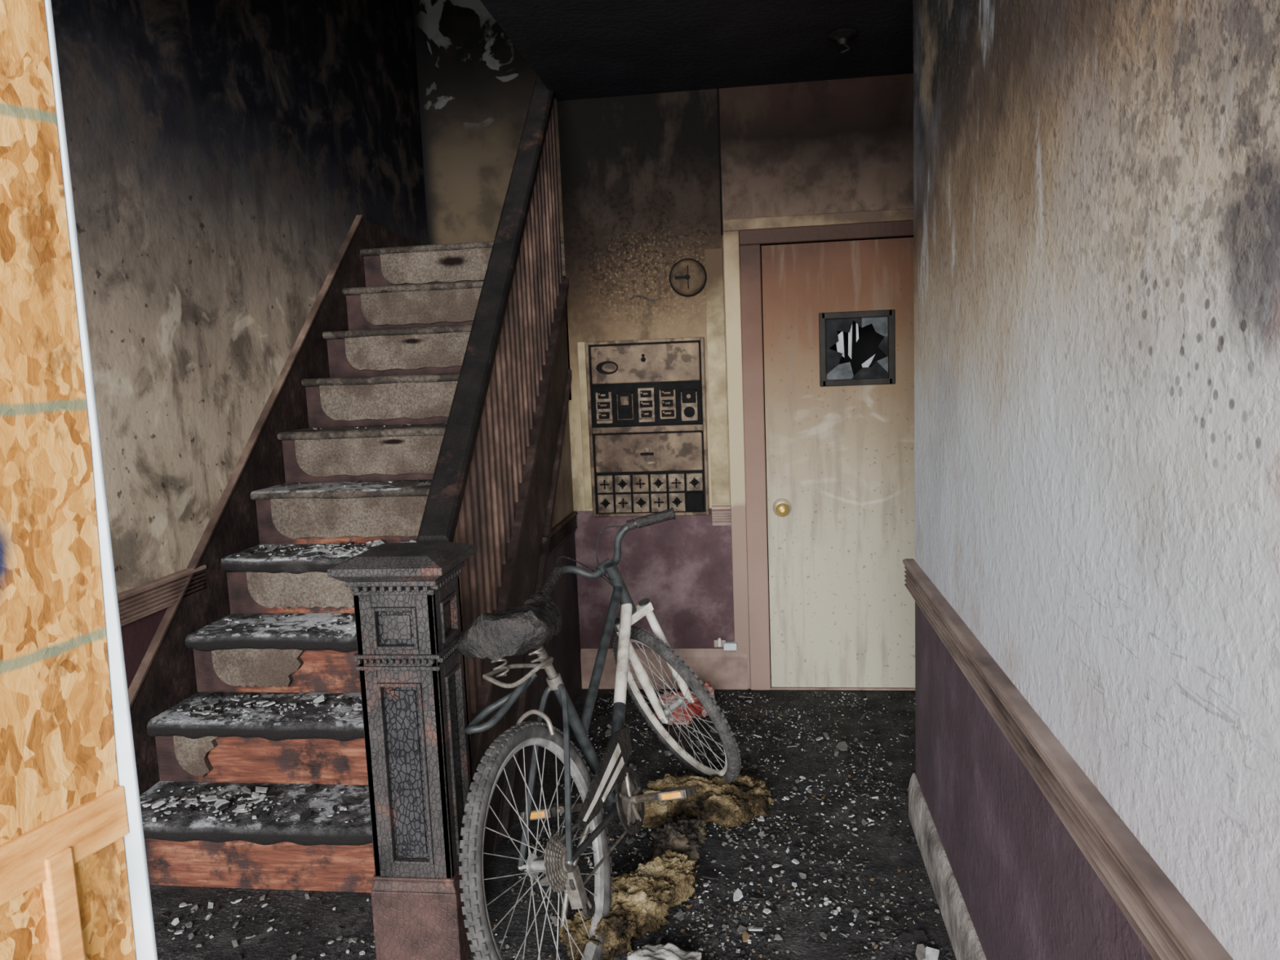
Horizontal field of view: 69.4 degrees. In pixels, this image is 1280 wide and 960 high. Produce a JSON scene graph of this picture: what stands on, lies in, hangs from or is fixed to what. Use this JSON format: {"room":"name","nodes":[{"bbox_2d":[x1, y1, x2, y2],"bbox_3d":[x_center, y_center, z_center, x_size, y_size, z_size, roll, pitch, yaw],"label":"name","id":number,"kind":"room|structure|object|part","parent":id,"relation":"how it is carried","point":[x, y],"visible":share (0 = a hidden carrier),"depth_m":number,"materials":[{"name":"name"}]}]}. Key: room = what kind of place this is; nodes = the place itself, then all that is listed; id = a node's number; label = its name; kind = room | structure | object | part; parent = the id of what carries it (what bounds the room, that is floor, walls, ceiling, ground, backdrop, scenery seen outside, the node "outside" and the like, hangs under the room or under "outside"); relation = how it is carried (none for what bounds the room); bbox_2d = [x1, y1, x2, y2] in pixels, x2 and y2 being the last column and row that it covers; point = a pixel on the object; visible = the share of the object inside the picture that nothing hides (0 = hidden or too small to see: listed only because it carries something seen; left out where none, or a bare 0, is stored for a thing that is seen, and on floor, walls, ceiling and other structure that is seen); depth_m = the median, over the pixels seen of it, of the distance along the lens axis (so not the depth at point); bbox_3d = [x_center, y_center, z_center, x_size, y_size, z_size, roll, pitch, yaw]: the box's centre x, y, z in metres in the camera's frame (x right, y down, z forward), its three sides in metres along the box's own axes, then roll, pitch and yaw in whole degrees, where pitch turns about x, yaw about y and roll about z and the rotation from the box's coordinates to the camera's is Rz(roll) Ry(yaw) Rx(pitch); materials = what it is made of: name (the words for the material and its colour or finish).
{"room":"fire-damaged room","nodes":[
{"label":"fire-damaged room","id":0,"kind":"room"},
{"bbox_2d":[51,0,434,693],"bbox_3d":[-1.688,-1.384,3.281,0.120,5.320,5.190,-1,7,7],"label":"wall","id":1,"kind":"structure","parent":0,"point":[224,155],"depth_m":3.40,"materials":[{"name":"paint"}]},
{"bbox_2d":[117,564,206,626],"bbox_3d":[-1.693,0.482,2.291,0.034,0.100,2.070,-1,7,7],"label":"trim","id":2,"kind":"structure","parent":1,"relation":"attached to","point":[137,602],"depth_m":3.02,"materials":[{"name":"pink paint"}]},
{"bbox_2d":[412,0,563,244],"bbox_3d":[-0.693,-1.780,5.681,1.260,5.200,0.120,-1,7,7],"label":"wall","id":3,"kind":"structure","parent":0,"point":[475,87],"depth_m":5.61,"materials":[{"name":"paint"}]},
{"bbox_2d":[149,688,956,959],"bbox_3d":[0.031,1.274,2.425,3.620,0.120,4.060,-1,7,7],"label":"floor","id":4,"kind":"structure","parent":0,"point":[291,908],"depth_m":2.74,"materials":[{"name":"carpet"}]},
{"bbox_2d":[0,0,136,959],"bbox_3d":[-0.625,0.327,0.623,0.041,2.250,0.626,0,7,20],"label":"board panel","id":5,"kind":"object","parent":4,"relation":"on","point":[64,890],"visible":1,"depth_m":0.83,"materials":[{"name":"brown wood"}]},
{"bbox_2d":[44,0,157,959],"bbox_3d":[-0.544,0.163,0.902,0.083,2.500,0.006,-1,7,7],"label":"door frame jamb","id":6,"kind":"structure","parent":4,"relation":"on","point":[143,925],"depth_m":0.89,"materials":[{"name":"white paint"}]},
{"bbox_2d":[128,214,582,893],"bbox_3d":[-0.899,-0.125,4.095,1.174,2.321,3.470,-1,7,7],"label":"staircase","id":7,"kind":"structure","parent":4,"relation":"on","point":[392,304],"depth_m":3.40,"materials":[{"name":"wood"}]},
{"bbox_2d":[140,422,446,825],"bbox_3d":[-0.995,0.378,3.336,1.038,1.087,1.443,-1,7,7],"label":"flakes","id":8,"kind":"object","parent":7,"relation":"on","point":[220,804],"visible":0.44,"depth_m":2.96,"materials":[{"name":"grey paint"}]},
{"bbox_2d":[416,75,562,741],"bbox_3d":[-0.441,-0.708,3.498,0.092,2.970,2.285,-1,7,7],"label":"balustrade","id":9,"kind":"object","parent":7,"relation":"on","point":[473,493],"visible":0.8,"depth_m":3.13,"materials":[{"name":"brown wood"}]},
{"bbox_3d":[-0.453,-1.024,3.459,0.092,2.332,2.285,-1,7,7],"label":"handrail","id":10,"kind":"part","parent":9,"relation":"part of","materials":[{"name":"black wood"}]},
{"bbox_3d":[-0.336,0.229,3.947,0.024,0.090,0.630,-1,7,7],"label":"understair chair rail","id":11,"kind":"part","parent":7,"relation":"part of","materials":[{"name":"brown wood"}]},
{"bbox_2d":[327,542,477,959],"bbox_3d":[-0.568,0.703,2.386,0.284,1.068,0.284,-1,7,7],"label":"newel post","id":12,"kind":"object","parent":4,"relation":"on","point":[406,596],"visible":0.96,"depth_m":2.30,"materials":[{"name":"brown wood"}]},
{"bbox_2d":[155,691,951,959],"bbox_3d":[0.043,1.127,3.036,3.192,0.031,2.527,-1,7,7],"label":"debris","id":13,"kind":"object","parent":4,"relation":"on","point":[922,952],"visible":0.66,"depth_m":2.77,"materials":[{"name":"grey stone"}]},
{"bbox_2d":[455,507,741,959],"bbox_3d":[-0.188,0.672,2.674,0.619,1.027,1.571,2,8,29],"label":"bicycle","id":14,"kind":"object","parent":4,"relation":"on","point":[517,630],"visible":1,"depth_m":2.41,"materials":[{"name":"metal"}]},
{"bbox_3d":[-0.136,0.644,2.644,0.150,0.588,0.957,-15,2,20],"label":"frame","id":15,"kind":"part","parent":14,"relation":"part of","materials":[{"name":"paint"}]},
{"bbox_2d":[559,848,697,959],"bbox_3d":[-0.014,1.139,2.512,0.182,0.123,0.517,4,9,42],"label":"insulation","id":16,"kind":"object","parent":4,"relation":"on","point":[642,898],"visible":0.88,"depth_m":2.46},
{"bbox_2d":[626,942,702,959],"bbox_3d":[0.076,1.194,2.279,0.227,0.065,0.113,0,8,22],"label":"newspaper","id":17,"kind":"object","parent":4,"relation":"on","point":[669,951],"visible":1,"depth_m":2.29,"materials":[{"name":"paper"}]},
{"bbox_2d":[648,814,707,868],"bbox_3d":[0.116,1.098,2.858,0.174,0.111,0.280,-1,7,7],"label":"chunk","id":18,"kind":"object","parent":4,"relation":"on","point":[684,834],"visible":0.89,"depth_m":2.82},
{"bbox_2d":[653,680,715,724],"bbox_3d":[0.190,0.941,3.916,0.273,0.158,0.147,-3,7,-5],"label":"snack bag","id":19,"kind":"object","parent":4,"relation":"on","point":[698,710],"visible":0.52,"depth_m":3.87,"materials":[{"name":"red plastic"}]},
{"bbox_2d":[634,772,773,827],"bbox_3d":[0.196,1.057,3.070,0.503,0.134,0.218,-3,7,-4],"label":"insulation","id":20,"kind":"object","parent":4,"relation":"on","point":[717,800],"visible":0.82,"depth_m":3.03},
{"bbox_2d":[770,679,915,690],"bbox_3d":[1.013,0.944,4.260,0.815,0.008,0.120,-1,7,7],"label":"threshold","id":21,"kind":"object","parent":4,"relation":"on","point":[771,688],"depth_m":4.21,"materials":[{"name":"beige wood"}]},
{"bbox_2d":[480,0,913,101],"bbox_3d":[0.011,-1.583,2.336,3.500,0.230,3.560,-1,7,7],"label":"ceiling","id":22,"kind":"structure","parent":0,"point":[578,49],"depth_m":3.38,"materials":[{"name":"black paint"}]},
{"bbox_2d":[827,28,857,53],"bbox_3d":[0.738,-1.582,3.362,0.109,0.080,0.109,-1,7,7],"label":"ceiling light base","id":23,"kind":"object","parent":22,"relation":"attached to","point":[842,36],"depth_m":3.34,"materials":[{"name":"black plastic"}]},
{"bbox_2d":[556,73,913,648],"bbox_3d":[0.762,-0.488,4.129,2.320,2.900,0.120,-1,7,7],"label":"wall","id":24,"kind":"structure","parent":0,"point":[650,182],"depth_m":4.06,"materials":[{"name":"paint"}]},
{"bbox_2d":[629,295,657,301],"bbox_3d":[0.016,-0.809,4.117,0.124,0.030,0.008,-1,7,7],"label":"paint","id":25,"kind":"object","parent":24,"relation":"attached to","point":[633,296],"visible":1,"depth_m":4.11,"materials":[{"name":"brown paint"}]},
{"bbox_2d":[585,337,709,516],"bbox_3d":[0.033,-0.231,4.166,0.532,0.796,0.050,-1,7,7],"label":"panel","id":26,"kind":"object","parent":24,"relation":"attached to","point":[646,398],"visible":1,"depth_m":4.17,"materials":[{"name":"plastic"}]},
{"bbox_2d":[577,248,729,508],"bbox_3d":[0.054,-0.443,4.159,0.665,1.140,0.008,-1,7,7],"label":"boards","id":27,"kind":"object","parent":24,"relation":"attached to","point":[713,265],"depth_m":4.14,"materials":[{"name":"beige wood"}]},
{"bbox_2d":[580,648,747,689],"bbox_3d":[0.110,0.882,4.315,0.778,0.190,0.020,-1,7,7],"label":"baseboard","id":28,"kind":"structure","parent":24,"relation":"attached to","point":[724,669],"depth_m":4.29,"materials":[{"name":"pink paint"}]},
{"bbox_2d":[669,257,706,296],"bbox_3d":[0.210,-0.891,4.063,0.165,0.165,0.046,-1,7,7],"label":"wall clock","id":29,"kind":"object","parent":24,"relation":"attached to","point":[687,277],"visible":1,"depth_m":4.06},
{"bbox_2d":[711,505,731,525],"bbox_3d":[0.370,0.161,4.187,0.085,0.090,0.026,-1,7,7],"label":"trim","id":30,"kind":"structure","parent":24,"relation":"attached to","point":[721,514],"depth_m":4.18,"materials":[{"name":"pink paint"}]},
{"bbox_2d":[713,637,737,650],"bbox_3d":[0.392,0.751,4.250,0.105,0.058,0.045,-1,7,7],"label":"wall outlet","id":31,"kind":"object","parent":24,"relation":"attached to","point":[719,642],"visible":1,"depth_m":4.24,"materials":[{"name":"white plastic"}]},
{"bbox_2d":[722,208,913,688],"bbox_3d":[0.963,-0.097,4.086,1.130,2.120,0.014,-1,7,7],"label":"door frame","id":32,"kind":"structure","parent":24,"relation":"attached to","point":[731,227],"depth_m":4.10,"materials":[{"name":"beige wood"}]},
{"bbox_2d":[738,219,913,689],"bbox_3d":[0.963,-0.077,4.126,0.982,2.070,0.120,-1,7,7],"label":"trim","id":33,"kind":"structure","parent":24,"relation":"attached to","point":[751,242],"depth_m":4.08,"materials":[{"name":"brown wood"}]},
{"bbox_2d":[761,237,915,687],"bbox_3d":[0.972,-0.045,4.116,0.809,1.992,0.045,-1,7,7],"label":"door","id":34,"kind":"structure","parent":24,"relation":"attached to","point":[842,609],"depth_m":4.11,"materials":[{"name":"paint"}]},
{"bbox_2d":[772,497,791,516],"bbox_3d":[0.634,0.129,4.119,0.084,0.084,0.078,-1,7,7],"label":"handle","id":35,"kind":"object","parent":34,"relation":"attached to","point":[781,507],"visible":1,"depth_m":4.14,"materials":[{"name":"gold metal"}]},
{"bbox_2d":[818,309,895,386],"bbox_3d":[0.947,-0.574,4.035,0.323,0.320,0.037,-1,7,7],"label":"window","id":36,"kind":"structure","parent":34,"relation":"attached to","point":[890,313],"depth_m":4.04,"materials":[{"name":"glass"}]},
{"bbox_3d":[0.948,-0.576,4.047,0.271,0.268,0.013,-1,7,7],"label":"broken glass","id":37,"kind":"part","parent":36,"relation":"part of","materials":[{"name":"grey glass"}]},
{"bbox_2d":[760,247,887,679],"bbox_3d":[1.022,-0.322,4.544,1.120,2.550,0.720,-1,7,7],"label":"wall","id":38,"kind":"structure","parent":0,"point":[868,341],"depth_m":4.80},
{"bbox_2d":[912,0,1279,959],"bbox_3d":[0.749,0.012,1.507,0.140,2.790,2.750,-1,7,7],"label":"wall","id":39,"kind":"structure","parent":0,"point":[1096,183],"depth_m":1.29,"materials":[{"name":"paint"}]},
{"bbox_2d":[908,773,986,959],"bbox_3d":[0.718,1.203,1.666,0.020,0.150,2.755,-1,7,7],"label":"baseboard","id":40,"kind":"structure","parent":39,"relation":"attached to","point":[964,940],"depth_m":2.48,"materials":[{"name":"white wood"}]},
{"bbox_2d":[902,558,1233,959],"bbox_3d":[0.683,0.474,1.583,0.034,0.100,2.765,-1,7,7],"label":"trim","id":41,"kind":"structure","parent":39,"relation":"attached to","point":[1169,928],"depth_m":1.35,"materials":[{"name":"paint"}]}
]}

